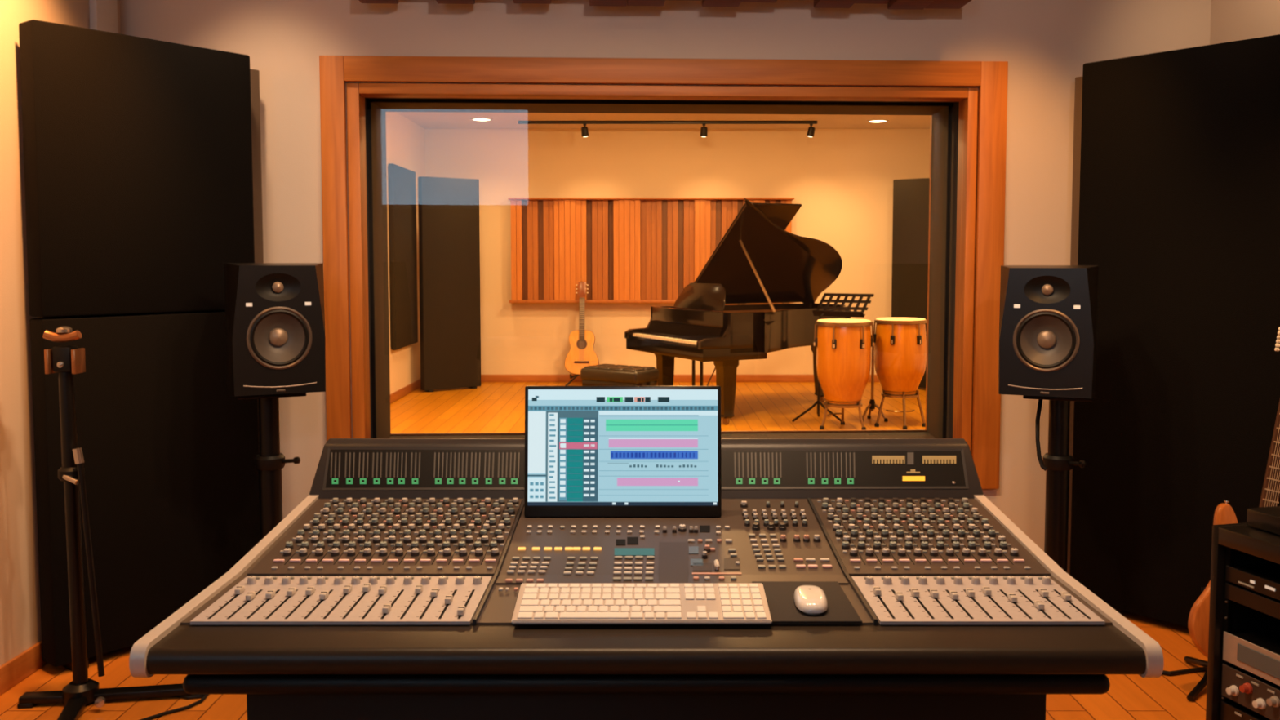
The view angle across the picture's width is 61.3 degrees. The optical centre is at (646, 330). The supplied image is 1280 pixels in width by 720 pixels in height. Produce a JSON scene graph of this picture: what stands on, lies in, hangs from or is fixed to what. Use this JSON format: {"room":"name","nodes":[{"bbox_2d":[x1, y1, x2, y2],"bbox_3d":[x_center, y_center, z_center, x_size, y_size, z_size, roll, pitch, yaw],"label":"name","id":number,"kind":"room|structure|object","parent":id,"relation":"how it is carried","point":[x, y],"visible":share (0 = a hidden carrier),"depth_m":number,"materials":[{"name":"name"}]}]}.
{"room":"studio","nodes":[
{"label":"studio","id":0,"kind":"room"},
{"bbox_2d":[0,0,120,666],"bbox_3d":[-2.270,-0.288,1.034,0.500,3.140,6.500,0,4,0],"label":"wall","id":1,"kind":"structure","parent":0,"point":[20,629],"depth_m":3.46,"materials":[{"name":"paint"}]},
{"bbox_2d":[0,640,47,695],"bbox_3d":[-2.013,1.090,3.378,0.015,0.085,1.800,0,4,0],"label":"baseboard","id":2,"kind":"structure","parent":1,"relation":"attached to","point":[30,660],"depth_m":3.46,"materials":[{"name":"brown wood"}]},
{"bbox_2d":[88,0,118,33],"bbox_3d":[-2.006,-0.484,4.037,0.028,3.140,0.160,0,4,0],"label":"trim","id":3,"kind":"structure","parent":1,"relation":"attached to","point":[103,13],"depth_m":3.97,"materials":[{"name":"beige paint"}]},
{"bbox_2d":[385,111,425,394],"bbox_3d":[-2.520,-0.580,8.280,0.200,2.780,7.200,0,4,0],"label":"wall","id":4,"kind":"structure","parent":0,"point":[405,139],"depth_m":10.84,"materials":[{"name":"beige paint"}]},
{"bbox_2d":[387,163,417,350],"bbox_3d":[-2.392,-0.718,10.636,0.055,1.750,0.980,0,4,0],"label":"wall panel","id":5,"kind":"object","parent":4,"relation":"attached to","point":[402,180],"visible":1,"depth_m":10.48,"materials":[{"name":"black fabric"}]},
{"bbox_2d":[390,378,420,404],"bbox_3d":[-2.413,0.755,8.517,0.015,0.085,6.900,0,4,0],"label":"baseboard","id":6,"kind":"structure","parent":4,"relation":"attached to","point":[415,385],"depth_m":10.75,"materials":[{"name":"brown wood"}]},
{"bbox_2d":[0,382,1208,719],"bbox_3d":[0.515,1.075,5.031,6.270,0.100,14.300,0,4,0],"label":"floor","id":7,"kind":"structure","parent":0,"point":[1129,696],"depth_m":3.80,"materials":[{"name":"brown wood"}]},
{"bbox_2d":[17,325,206,719],"bbox_3d":[-1.631,0.571,3.133,0.542,1.153,0.436,0,4,0],"label":"microphone stand","id":8,"kind":"object","parent":7,"relation":"on","point":[67,361],"visible":0.95,"depth_m":3.25,"materials":[{"name":"black metal"}]},
{"bbox_2d":[18,19,263,671],"bbox_3d":[-1.702,0.052,3.809,0.135,2.100,0.858,3,5,38],"label":"acoustic panel","id":9,"kind":"object","parent":7,"relation":"on","point":[142,156],"visible":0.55,"depth_m":3.68,"materials":[{"name":"black fabric"}]},
{"bbox_2d":[139,693,208,719],"bbox_3d":[-1.422,1.135,3.258,0.136,0.010,0.232,0,4,0],"label":"cable","id":10,"kind":"object","parent":7,"relation":"on","point":[205,696],"visible":0.89,"depth_m":3.25,"materials":[{"name":"black plastic"}]},
{"bbox_2d":[235,392,306,540],"bbox_3d":[-1.296,0.657,3.731,0.340,0.903,0.340,-2,4,-26],"label":"speaker stand","id":11,"kind":"object","parent":7,"relation":"on","point":[269,463],"visible":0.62,"depth_m":3.69,"materials":[{"name":"black metal"}]},
{"bbox_2d":[223,262,325,396],"bbox_3d":[-1.268,-0.011,3.679,0.306,0.435,0.285,-2,4,-26],"label":"speaker","id":12,"kind":"object","parent":11,"relation":"on","point":[275,340],"visible":1,"depth_m":3.56},
{"bbox_2d":[417,176,480,392],"bbox_3d":[-2.037,-0.473,11.178,0.656,2.190,0.125,-3,5,-37],"label":"acoustic gobo","id":13,"kind":"object","parent":7,"relation":"on","point":[449,237],"visible":1,"depth_m":11.11,"materials":[{"name":"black fabric"}]},
{"bbox_2d":[564,373,582,386],"bbox_3d":[-0.693,0.395,11.600,0.354,0.403,0.353,0,4,0],"label":"guitar stand","id":14,"kind":"object","parent":7,"relation":"on","point":[575,376],"visible":0.34,"depth_m":11.50,"materials":[{"name":"black metal"}]},
{"bbox_2d":[564,281,599,374],"bbox_3d":[-0.693,-0.021,11.615,0.370,1.011,0.190,0,4,0],"label":"acoustic guitar","id":15,"kind":"object","parent":14,"relation":"on","point":[581,353],"visible":0.94,"depth_m":11.58,"materials":[{"name":"brown wood"}]},
{"bbox_2d":[580,364,658,386],"bbox_3d":[-0.215,0.538,8.673,0.560,0.497,0.340,3,4,34],"label":"piano bench","id":16,"kind":"object","parent":7,"relation":"on","point":[601,375],"visible":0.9,"depth_m":8.54,"materials":[{"name":"leather"}]},
{"bbox_2d":[128,438,1163,719],"bbox_3d":[0.000,0.749,2.307,1.628,0.905,1.192,0,4,0],"label":"mixing console","id":17,"kind":"object","parent":7,"relation":"on","point":[390,591],"visible":1,"depth_m":1.91,"materials":[{"name":"plastic"}]},
{"bbox_2d":[331,478,337,484],"bbox_3d":[-0.754,0.366,2.617,0.018,0.013,0.010,0,4,0],"label":"light","id":18,"kind":"object","parent":17,"relation":"attached to","point":[334,481],"depth_m":2.62,"materials":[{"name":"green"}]},
{"bbox_2d":[346,478,352,484],"bbox_3d":[-0.720,0.366,2.617,0.018,0.013,0.010,0,4,0],"label":"light","id":19,"kind":"object","parent":17,"relation":"attached to","point":[348,481],"depth_m":2.62,"materials":[{"name":"green plastic"}]},
{"bbox_2d":[360,478,366,484],"bbox_3d":[-0.686,0.366,2.617,0.018,0.013,0.010,0,4,0],"label":"light","id":20,"kind":"object","parent":17,"relation":"attached to","point":[362,481],"depth_m":2.62,"materials":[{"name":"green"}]},
{"bbox_2d":[373,478,379,484],"bbox_3d":[-0.653,0.366,2.617,0.018,0.013,0.010,0,4,0],"label":"light","id":21,"kind":"object","parent":17,"relation":"attached to","point":[375,481],"depth_m":2.62,"materials":[{"name":"green plastic"}]},
{"bbox_2d":[386,478,393,484],"bbox_3d":[-0.621,0.366,2.617,0.017,0.013,0.010,0,4,0],"label":"light","id":22,"kind":"object","parent":17,"relation":"attached to","point":[389,481],"depth_m":2.62,"materials":[{"name":"green plastic"}]},
{"bbox_2d":[398,478,404,484],"bbox_3d":[-0.593,0.366,2.617,0.017,0.013,0.010,0,4,0],"label":"light","id":23,"kind":"object","parent":17,"relation":"attached to","point":[401,481],"depth_m":2.62,"materials":[{"name":"green plastic"}]},
{"bbox_2d":[412,478,417,484],"bbox_3d":[-0.560,0.366,2.617,0.017,0.013,0.010,0,4,0],"label":"light","id":24,"kind":"object","parent":17,"relation":"attached to","point":[415,481],"depth_m":2.62,"materials":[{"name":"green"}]},
{"bbox_2d":[435,478,441,484],"bbox_3d":[-0.504,0.366,2.617,0.017,0.013,0.010,0,4,0],"label":"light","id":25,"kind":"object","parent":17,"relation":"attached to","point":[437,481],"depth_m":2.62,"materials":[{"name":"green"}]},
{"bbox_2d":[447,478,453,484],"bbox_3d":[-0.475,0.366,2.617,0.017,0.013,0.010,0,4,0],"label":"light","id":26,"kind":"object","parent":17,"relation":"attached to","point":[450,481],"depth_m":2.62,"materials":[{"name":"green plastic"}]},
{"bbox_2d":[458,478,465,484],"bbox_3d":[-0.446,0.366,2.617,0.017,0.013,0.010,0,4,0],"label":"light","id":27,"kind":"object","parent":17,"relation":"attached to","point":[461,481],"depth_m":2.62,"materials":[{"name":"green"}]},
{"bbox_2d":[471,478,478,484],"bbox_3d":[-0.415,0.366,2.617,0.017,0.013,0.010,0,4,0],"label":"light","id":28,"kind":"object","parent":17,"relation":"attached to","point":[474,481],"depth_m":2.62,"materials":[{"name":"green plastic"}]},
{"bbox_2d":[485,478,492,484],"bbox_3d":[-0.382,0.366,2.617,0.017,0.013,0.010,0,4,0],"label":"light","id":29,"kind":"object","parent":17,"relation":"attached to","point":[488,481],"depth_m":2.62,"materials":[{"name":"green plastic"}]},
{"bbox_2d":[498,478,505,484],"bbox_3d":[-0.349,0.366,2.617,0.017,0.013,0.010,0,4,0],"label":"light","id":30,"kind":"object","parent":17,"relation":"attached to","point":[501,481],"depth_m":2.62,"materials":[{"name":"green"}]},
{"bbox_2d":[511,478,517,484],"bbox_3d":[-0.320,0.366,2.617,0.016,0.013,0.010,0,4,0],"label":"light","id":31,"kind":"object","parent":17,"relation":"attached to","point":[513,481],"depth_m":2.62,"materials":[{"name":"green plastic"}]},
{"bbox_2d":[524,386,721,516],"bbox_3d":[-0.053,0.272,2.491,0.446,0.294,0.124,0,4,0],"label":"computer monitor","id":32,"kind":"object","parent":17,"relation":"on","point":[590,451],"visible":1,"depth_m":2.44,"materials":[{"name":"black"}]},
{"bbox_2d":[511,582,772,624],"bbox_3d":[-0.008,0.473,1.877,0.436,0.027,0.148,0,4,0],"label":"keyboard","id":33,"kind":"object","parent":17,"relation":"on","point":[537,603],"visible":1,"depth_m":1.86,"materials":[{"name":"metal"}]},
{"bbox_2d":[182,674,1110,693],"bbox_3d":[0.000,0.544,2.270,1.514,0.034,1.040,0,4,0],"label":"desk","id":34,"kind":"object","parent":17,"relation":"on","point":[193,683],"depth_m":1.75,"materials":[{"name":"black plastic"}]},
{"bbox_2d":[736,478,742,484],"bbox_3d":[0.225,0.366,2.617,0.016,0.013,0.010,0,4,0],"label":"light","id":35,"kind":"object","parent":17,"relation":"attached to","point":[739,481],"depth_m":2.62,"materials":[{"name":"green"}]},
{"bbox_2d":[748,478,755,484],"bbox_3d":[0.256,0.366,2.617,0.016,0.013,0.010,0,4,0],"label":"light","id":36,"kind":"object","parent":17,"relation":"attached to","point":[751,481],"depth_m":2.62,"materials":[{"name":"green plastic"}]},
{"bbox_2d":[761,478,768,484],"bbox_3d":[0.287,0.366,2.617,0.016,0.013,0.010,0,4,0],"label":"light","id":37,"kind":"object","parent":17,"relation":"attached to","point":[764,481],"depth_m":2.62,"materials":[{"name":"green plastic"}]},
{"bbox_2d":[773,478,780,484],"bbox_3d":[0.316,0.366,2.617,0.016,0.013,0.010,0,4,0],"label":"light","id":38,"kind":"object","parent":17,"relation":"attached to","point":[776,481],"depth_m":2.62,"materials":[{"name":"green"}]},
{"bbox_2d":[793,558,803,561],"bbox_3d":[0.305,0.461,2.167,0.019,0.005,0.009,0,8,0],"label":"switch","id":39,"kind":"object","parent":17,"relation":"attached to","point":[794,559],"depth_m":2.16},
{"bbox_2d":[795,564,805,568],"bbox_3d":[0.305,0.466,2.132,0.019,0.005,0.008,0,8,0],"label":"switch","id":40,"kind":"object","parent":17,"relation":"attached to","point":[797,566],"depth_m":2.13,"materials":[{"name":"pink plastic"}]},
{"bbox_2d":[751,581,862,622],"bbox_3d":[0.274,0.483,1.930,0.179,0.003,0.225,0,4,0],"label":"mouse pad","id":41,"kind":"object","parent":17,"relation":"on","point":[780,595],"visible":0.8,"depth_m":1.91,"materials":[{"name":"black rubber"}]},
{"bbox_2d":[793,585,827,614],"bbox_3d":[0.290,0.472,1.907,0.057,0.022,0.132,0,4,4],"label":"computer mouse","id":42,"kind":"object","parent":41,"relation":"on","point":[809,599],"visible":1,"depth_m":1.87,"materials":[{"name":"white plastic"}]},
{"bbox_2d":[805,558,815,561],"bbox_3d":[0.329,0.461,2.167,0.019,0.005,0.009,0,8,0],"label":"switch","id":43,"kind":"object","parent":17,"relation":"attached to","point":[806,559],"depth_m":2.16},
{"bbox_2d":[808,478,814,484],"bbox_3d":[0.400,0.366,2.617,0.017,0.013,0.010,0,4,0],"label":"light","id":44,"kind":"object","parent":17,"relation":"attached to","point":[811,481],"depth_m":2.62,"materials":[{"name":"green plastic"}]},
{"bbox_2d":[808,564,817,568],"bbox_3d":[0.329,0.466,2.132,0.019,0.005,0.008,0,8,0],"label":"switch","id":45,"kind":"object","parent":17,"relation":"attached to","point":[809,566],"depth_m":2.13,"materials":[{"name":"pink plastic"}]},
{"bbox_2d":[822,478,827,484],"bbox_3d":[0.432,0.366,2.617,0.017,0.013,0.010,0,4,0],"label":"light","id":46,"kind":"object","parent":17,"relation":"attached to","point":[824,481],"depth_m":2.62,"materials":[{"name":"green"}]},
{"bbox_2d":[819,558,830,561],"bbox_3d":[0.358,0.461,2.167,0.019,0.005,0.009,0,8,0],"label":"switch","id":47,"kind":"object","parent":17,"relation":"attached to","point":[821,559],"depth_m":2.16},
{"bbox_2d":[822,564,831,568],"bbox_3d":[0.357,0.466,2.132,0.019,0.005,0.008,0,8,0],"label":"switch","id":48,"kind":"object","parent":17,"relation":"attached to","point":[823,566],"depth_m":2.13,"materials":[{"name":"pink plastic"}]},
{"bbox_2d":[834,478,840,484],"bbox_3d":[0.464,0.366,2.617,0.017,0.013,0.010,0,4,0],"label":"light","id":49,"kind":"object","parent":17,"relation":"attached to","point":[837,481],"depth_m":2.62,"materials":[{"name":"green plastic"}]},
{"bbox_2d":[847,478,853,484],"bbox_3d":[0.494,0.366,2.617,0.017,0.013,0.010,0,4,0],"label":"light","id":50,"kind":"object","parent":17,"relation":"attached to","point":[850,481],"depth_m":2.62,"materials":[{"name":"green plastic"}]},
{"bbox_2d":[902,469,924,480],"bbox_3d":[0.649,0.352,2.626,0.056,0.026,0.020,0,4,0],"label":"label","id":51,"kind":"object","parent":17,"relation":"attached to","point":[908,474],"depth_m":2.63,"materials":[{"name":"yellow plastic"}]},
{"bbox_2d":[624,197,850,425],"bbox_3d":[1.073,-0.206,9.598,2.130,1.863,1.539,-2,4,-27],"label":"grand piano","id":52,"kind":"object","parent":7,"relation":"on","point":[756,260],"visible":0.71,"depth_m":9.43,"materials":[{"name":"black wood"}]},
{"bbox_2d":[791,293,874,422],"bbox_3d":[1.557,0.229,9.012,0.528,1.063,0.477,2,4,32],"label":"music stand","id":53,"kind":"object","parent":7,"relation":"on","point":[830,312],"visible":0.81,"depth_m":9.04,"materials":[{"name":"black metal"}]},
{"bbox_2d":[819,400,866,430],"bbox_3d":[1.563,0.669,8.708,0.360,0.232,0.358,0,4,0],"label":"stand","id":54,"kind":"object","parent":7,"relation":"on","point":[859,406],"visible":0.81,"depth_m":8.60,"materials":[{"name":"gold metal"}]},
{"bbox_2d":[813,318,874,405],"bbox_3d":[1.579,0.250,8.655,0.487,0.671,0.454,0,4,0],"label":"drum","id":55,"kind":"object","parent":54,"relation":"on","point":[843,346],"visible":1,"depth_m":8.49,"materials":[{"name":"brown wood"}]},
{"bbox_2d":[862,334,888,422],"bbox_3d":[1.904,0.396,9.101,0.234,0.725,0.219,0,4,0],"label":"tripod stand","id":56,"kind":"object","parent":7,"relation":"on","point":[872,405],"visible":0.78,"depth_m":9.07,"materials":[{"name":"black metal"}]},
{"bbox_2d":[874,390,925,429],"bbox_3d":[2.077,0.633,8.781,0.350,0.294,0.324,3,5,37],"label":"stand","id":57,"kind":"object","parent":7,"relation":"on","point":[904,397],"visible":0.87,"depth_m":8.74,"materials":[{"name":"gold metal"}]},
{"bbox_2d":[872,317,927,395],"bbox_3d":[2.064,0.208,8.782,0.452,0.616,0.420,0,4,0],"label":"drum","id":58,"kind":"object","parent":57,"relation":"on","point":[900,343],"visible":0.97,"depth_m":8.62,"materials":[{"name":"brown wood"}]},
{"bbox_2d":[891,177,929,388],"bbox_3d":[2.888,-0.476,11.228,0.680,2.190,0.125,3,5,38],"label":"acoustic gobo","id":59,"kind":"object","parent":7,"relation":"on","point":[910,225],"visible":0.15,"depth_m":11.24,"materials":[{"name":"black fabric"}]},
{"bbox_2d":[1022,391,1095,573],"bbox_3d":[1.417,0.661,3.731,0.340,0.895,0.340,2,4,24],"label":"speaker stand","id":60,"kind":"object","parent":7,"relation":"on","point":[1058,461],"visible":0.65,"depth_m":3.69,"materials":[{"name":"black metal"}]},
{"bbox_2d":[997,265,1098,398],"bbox_3d":[1.372,-0.003,3.681,0.306,0.435,0.285,2,4,24],"label":"speaker","id":61,"kind":"object","parent":60,"relation":"on","point":[1048,313],"visible":1,"depth_m":3.56},
{"bbox_2d":[1035,399,1047,471],"bbox_3d":[1.347,0.346,3.697,0.036,0.257,0.103,1,4,8],"label":"cable","id":62,"kind":"object","parent":61,"relation":"hanging from","point":[1040,401],"visible":0.85,"depth_m":3.68,"materials":[{"name":"black plastic"}]},
{"bbox_2d":[1066,34,1279,626],"bbox_3d":[1.937,0.047,3.924,0.135,2.095,0.910,-3,5,-39],"label":"acoustic panel","id":63,"kind":"object","parent":7,"relation":"on","point":[1175,193],"visible":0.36,"depth_m":3.88,"materials":[{"name":"black fabric"}]},
{"bbox_2d":[1162,666,1207,675],"bbox_3d":[1.761,1.115,3.533,0.214,0.014,0.044,0,4,-6],"label":"cable","id":64,"kind":"object","parent":7,"relation":"on","point":[1200,668],"visible":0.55,"depth_m":3.52,"materials":[{"name":"black plastic"}]},
{"bbox_2d":[1183,586,1207,701],"bbox_3d":[1.817,0.982,3.457,0.320,0.288,0.335,0,4,0],"label":"guitar stand","id":65,"kind":"object","parent":7,"relation":"on","point":[1202,684],"visible":0.23,"depth_m":3.39,"materials":[{"name":"black metal"}]},
{"bbox_2d":[1187,326,1279,657],"bbox_3d":[1.908,0.509,3.361,0.438,1.094,0.137,-1,4,-14],"label":"electric guitar","id":66,"kind":"object","parent":65,"relation":"on","point":[1198,618],"visible":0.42,"depth_m":3.37,"materials":[{"name":"brown wood"}]},
{"bbox_2d":[1205,522,1279,719],"bbox_3d":[1.773,0.850,2.677,0.460,0.655,0.500,-1,4,-15],"label":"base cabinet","id":67,"kind":"object","parent":7,"relation":"on","point":[1234,545],"visible":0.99,"depth_m":2.84,"materials":[{"name":"black metal"}]},
{"bbox_2d":[1220,701,1270,719],"bbox_3d":[1.734,1.029,2.679,0.381,0.084,0.440,-1,4,-15],"label":"rack","id":68,"kind":"object","parent":67,"relation":"in","point":[1237,711],"visible":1,"depth_m":2.80,"materials":[{"name":"black metal"}]},
{"bbox_2d":[1221,663,1279,719],"bbox_3d":[1.734,0.929,2.672,0.381,0.084,0.440,-1,4,-15],"label":"rack","id":69,"kind":"object","parent":67,"relation":"in","point":[1260,695],"visible":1,"depth_m":2.75,"materials":[{"name":"black metal"}]},
{"bbox_2d":[1222,629,1279,685],"bbox_3d":[1.737,0.838,2.667,0.373,0.076,0.440,-1,4,-15],"label":"rack","id":70,"kind":"object","parent":67,"relation":"in","point":[1258,653],"visible":1,"depth_m":2.75,"materials":[{"name":"silver metal"}]},
{"bbox_2d":[1225,582,1279,619],"bbox_3d":[1.744,0.692,2.659,0.360,0.040,0.440,-1,4,-15],"label":"rack","id":71,"kind":"object","parent":67,"relation":"in","point":[1263,603],"visible":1,"depth_m":2.74,"materials":[{"name":"black metal"}]},
{"bbox_2d":[1225,564,1279,599],"bbox_3d":[1.742,0.645,2.656,0.362,0.040,0.440,-1,4,-15],"label":"rack","id":72,"kind":"object","parent":67,"relation":"in","point":[1264,580],"visible":1,"depth_m":2.75,"materials":[{"name":"black metal"}]},
{"bbox_2d":[1238,581,1254,588],"bbox_3d":[1.531,0.649,2.756,0.003,0.004,0.050,-1,4,-15],"label":"switch","id":73,"kind":"object","parent":72,"relation":"attached to","point":[1239,582],"depth_m":2.75,"materials":[{"name":"white plastic"}]},
{"bbox_2d":[1246,506,1279,534],"bbox_3d":[1.716,0.484,2.752,0.260,0.065,0.200,-1,4,-15],"label":"audio equipment unit","id":74,"kind":"object","parent":67,"relation":"on","point":[1265,518],"visible":1,"depth_m":2.77,"materials":[{"name":"black plastic"}]},
{"bbox_2d":[396,111,930,128],"bbox_3d":[0.515,-2.030,8.386,6.270,0.100,7.200,0,4,0],"label":"ceiling","id":75,"kind":"structure","parent":0,"point":[427,120],"depth_m":11.09,"materials":[{"name":"paint"}]},
{"bbox_2d":[470,117,493,121],"bbox_3d":[-1.675,-2.142,10.977,0.230,0.014,0.230,0,4,0],"label":"recessed light","id":76,"kind":"object","parent":75,"relation":"in","point":[482,119],"visible":1,"depth_m":10.93,"materials":[{"name":"beige plastic"}]},
{"bbox_2d":[473,119,489,120],"bbox_3d":[-1.675,-2.139,10.977,0.172,0.008,0.172,0,4,0],"label":"diffuser","id":77,"kind":"object","parent":76,"relation":"attached to","point":[473,119],"depth_m":10.98,"materials":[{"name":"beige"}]},
{"bbox_2d":[518,120,817,124],"bbox_3d":[0.220,-2.144,11.134,3.080,0.030,0.036,0,4,0],"label":"track","id":78,"kind":"object","parent":75,"relation":"attached to","point":[519,122],"visible":1,"depth_m":11.12,"materials":[{"name":"black metal"}]},
{"bbox_2d":[581,124,588,137],"bbox_3d":[-0.632,-2.062,11.143,0.080,0.134,0.088,0,4,0],"label":"track spotlight","id":79,"kind":"object","parent":78,"relation":"attached to","point":[584,132],"visible":1,"depth_m":11.12,"materials":[{"name":"black metal"}]},
{"bbox_2d":[700,124,707,137],"bbox_3d":[0.592,-2.062,11.143,0.076,0.134,0.088,0,4,0],"label":"track spotlight","id":80,"kind":"object","parent":78,"relation":"attached to","point":[704,130],"visible":1,"depth_m":11.12,"materials":[{"name":"black metal"}]},
{"bbox_2d":[806,124,815,137],"bbox_3d":[1.698,-2.062,11.143,0.075,0.134,0.091,-4,5,-44],"label":"track spotlight","id":81,"kind":"object","parent":78,"relation":"attached to","point":[811,131],"visible":1,"depth_m":11.12,"materials":[{"name":"black metal"}]},
{"bbox_2d":[866,119,888,122],"bbox_3d":[2.377,-2.150,11.104,0.230,0.014,0.230,0,4,0],"label":"recessed light","id":82,"kind":"object","parent":75,"relation":"in","point":[871,120],"visible":1,"depth_m":11.06,"materials":[{"name":"beige plastic"}]},
{"bbox_2d":[870,120,885,122],"bbox_3d":[2.377,-2.147,11.104,0.172,0.008,0.172,0,4,0],"label":"diffuser","id":83,"kind":"object","parent":82,"relation":"attached to","point":[870,121],"depth_m":11.10,"materials":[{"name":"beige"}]},
{"bbox_2d":[120,0,1211,551],"bbox_3d":[0.485,-0.521,4.609,6.200,3.140,0.600,0,4,-3],"label":"wall","id":84,"kind":"structure","parent":0,"point":[1046,45],"depth_m":4.27,"materials":[{"name":"paint"}]},
{"bbox_2d":[319,55,1008,488],"bbox_3d":[0.073,-0.228,4.604,2.701,1.717,0.650,0,4,-3],"label":"window","id":85,"kind":"structure","parent":84,"relation":"in","point":[955,140],"depth_m":4.31,"materials":[{"name":"brown wood"}]},
{"bbox_2d":[424,128,930,374],"bbox_3d":[0.515,-0.821,11.972,6.270,2.780,0.200,0,4,0],"label":"wall","id":86,"kind":"structure","parent":0,"point":[842,180],"depth_m":11.82,"materials":[{"name":"beige paint"}]},
{"bbox_2d":[507,197,794,302],"bbox_3d":[0.052,-0.870,11.767,3.085,1.136,0.198,0,4,0],"label":"acoustic panel","id":87,"kind":"object","parent":86,"relation":"in","point":[626,250],"visible":0.77,"depth_m":11.74,"materials":[{"name":"brown wood"}]},
{"bbox_2d":[480,374,879,382],"bbox_3d":[0.515,0.531,11.952,5.870,0.085,0.015,0,4,0],"label":"baseboard","id":88,"kind":"structure","parent":86,"relation":"attached to","point":[484,378],"depth_m":11.94,"materials":[{"name":"brown wood"}]},
{"bbox_2d":[1209,0,1279,44],"bbox_3d":[2.370,-0.293,1.108,0.200,3.140,6.650,0,4,0],"label":"wall","id":89,"kind":"structure","parent":0,"point":[1231,20],"depth_m":4.11,"materials":[{"name":"paint"}]},
{"bbox_3d":[-0.025,-1.924,1.227,5.190,0.100,7.100,0,4,0],"label":"ceiling","id":90,"kind":"structure","parent":0,"visible":0},
{"bbox_2d":[359,0,971,9],"bbox_3d":[0.072,-1.648,4.057,2.330,0.818,0.156,0,4,-3],"label":"diffuser","id":91,"kind":"object","parent":90,"relation":"in","point":[891,4],"visible":1,"depth_m":4.11,"materials":[{"name":"brown wood"}]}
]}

